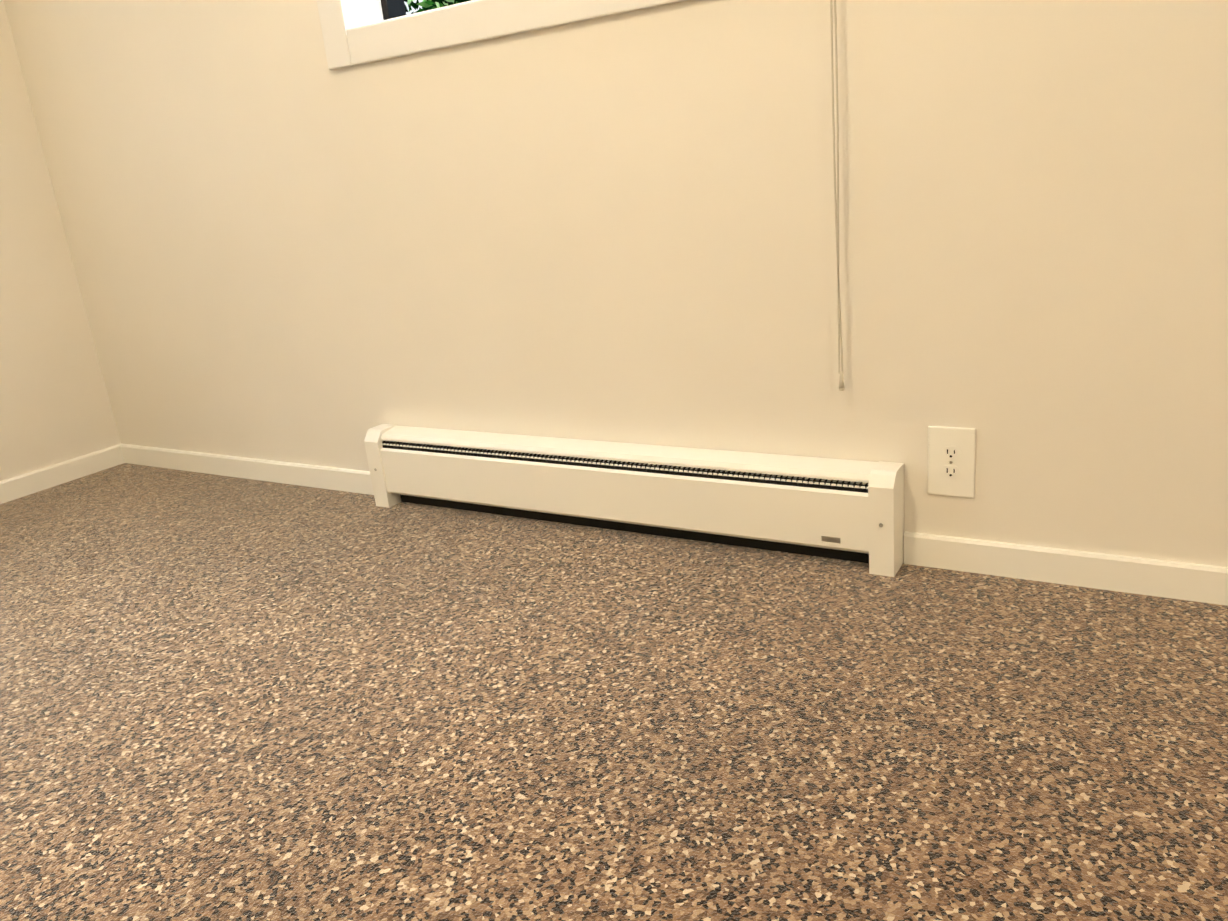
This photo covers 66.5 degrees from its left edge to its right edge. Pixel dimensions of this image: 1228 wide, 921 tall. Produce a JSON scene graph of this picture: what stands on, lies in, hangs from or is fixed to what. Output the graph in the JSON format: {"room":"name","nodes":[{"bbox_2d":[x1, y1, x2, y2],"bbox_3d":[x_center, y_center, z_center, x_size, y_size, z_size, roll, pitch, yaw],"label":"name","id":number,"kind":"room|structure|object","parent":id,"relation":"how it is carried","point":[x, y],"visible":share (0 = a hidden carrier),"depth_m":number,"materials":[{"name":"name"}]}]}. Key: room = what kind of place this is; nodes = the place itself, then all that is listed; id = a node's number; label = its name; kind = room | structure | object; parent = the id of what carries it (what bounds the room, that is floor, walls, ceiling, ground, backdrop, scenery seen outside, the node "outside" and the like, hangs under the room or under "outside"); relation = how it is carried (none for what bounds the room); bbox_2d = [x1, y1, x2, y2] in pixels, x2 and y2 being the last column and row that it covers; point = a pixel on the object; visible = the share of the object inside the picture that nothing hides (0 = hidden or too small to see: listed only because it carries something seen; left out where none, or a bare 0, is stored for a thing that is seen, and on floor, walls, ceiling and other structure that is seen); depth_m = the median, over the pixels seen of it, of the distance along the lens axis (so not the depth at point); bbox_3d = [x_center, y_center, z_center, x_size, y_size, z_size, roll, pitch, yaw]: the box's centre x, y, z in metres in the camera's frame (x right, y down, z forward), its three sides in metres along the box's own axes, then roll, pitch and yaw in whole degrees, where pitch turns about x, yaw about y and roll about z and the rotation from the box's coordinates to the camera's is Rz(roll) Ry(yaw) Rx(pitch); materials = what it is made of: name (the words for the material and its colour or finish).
{"room":"empty room","nodes":[
{"label":"empty room","id":0,"kind":"room"},
{"bbox_2d":[0,0,120,480],"bbox_3d":[-3.042,-0.588,1.273,0.190,2.620,4.680,5,20,31],"label":"wall","id":1,"kind":"structure","parent":0,"point":[55,406],"depth_m":3.05,"materials":[{"name":"paint"}]},
{"bbox_2d":[0,445,124,503],"bbox_3d":[-2.500,0.426,2.122,0.026,0.082,2.979,5,20,31],"label":"baseboard","id":2,"kind":"structure","parent":1,"relation":"attached to","point":[23,485],"depth_m":3.14,"materials":[{"name":"white wood"}]},
{"bbox_2d":[0,463,1227,920],"bbox_3d":[0.341,0.998,-0.250,7.780,0.120,4.680,5,20,31],"label":"floor","id":3,"kind":"structure","parent":0,"point":[232,699],"depth_m":1.48,"materials":[{"name":"carpet"}]},
{"bbox_2d":[364,424,903,576],"bbox_3d":[-0.041,0.067,2.251,1.435,0.217,0.081,5,20,31],"label":"heater","id":4,"kind":"object","parent":3,"relation":"on","point":[847,510],"visible":1,"depth_m":2.13,"materials":[{"name":"white metal"}]},
{"bbox_2d":[3,0,1227,566],"bbox_3d":[1.424,-0.981,1.093,7.590,2.620,0.206,5,20,31],"label":"wall","id":5,"kind":"structure","parent":0,"point":[285,242],"depth_m":1.97,"materials":[{"name":"paint"}]},
{"bbox_2d":[119,444,1227,605],"bbox_3d":[1.418,0.252,1.450,7.400,0.068,0.012,5,20,31],"label":"baseboard","id":6,"kind":"structure","parent":5,"relation":"attached to","point":[1171,579],"depth_m":1.84,"materials":[{"name":"white wood"}]},
{"bbox_2d":[830,0,844,390],"bbox_3d":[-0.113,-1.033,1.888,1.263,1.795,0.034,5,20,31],"label":"cord","id":7,"kind":"object","parent":5,"relation":"attached to","point":[841,383],"visible":0.92,"depth_m":1.75,"materials":[{"name":"beige"}]},
{"bbox_2d":[928,426,975,497],"bbox_3d":[0.660,0.003,1.833,0.089,0.142,0.008,5,20,31],"label":"outlet","id":8,"kind":"object","parent":5,"relation":"attached to","point":[951,460],"visible":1,"depth_m":1.83,"materials":[{"name":"white plastic"}]},
{"label":"outside","id":9,"kind":"structure","parent":0,"visible":0},
{"bbox_3d":[-1.731,0.165,3.402,80.000,0.300,80.000,5,20,31],"label":"ground","id":10,"kind":"structure","parent":9,"visible":0},
{"bbox_2d":[404,0,459,13],"bbox_3d":[0.964,-6.362,10.890,9.590,7.072,4.048,5,20,31],"label":"tree","id":11,"kind":"object","parent":10,"relation":"on","point":[409,5],"depth_m":12.86,"materials":[{"name":"green plant"}]},
{"bbox_2d":[407,0,470,12],"bbox_3d":[0.239,-4.018,7.562,5.546,4.762,3.967,5,20,31],"label":"tree","id":12,"kind":"object","parent":10,"relation":"on","point":[428,3],"depth_m":8.54,"materials":[{"name":"green plant"}]}
]}

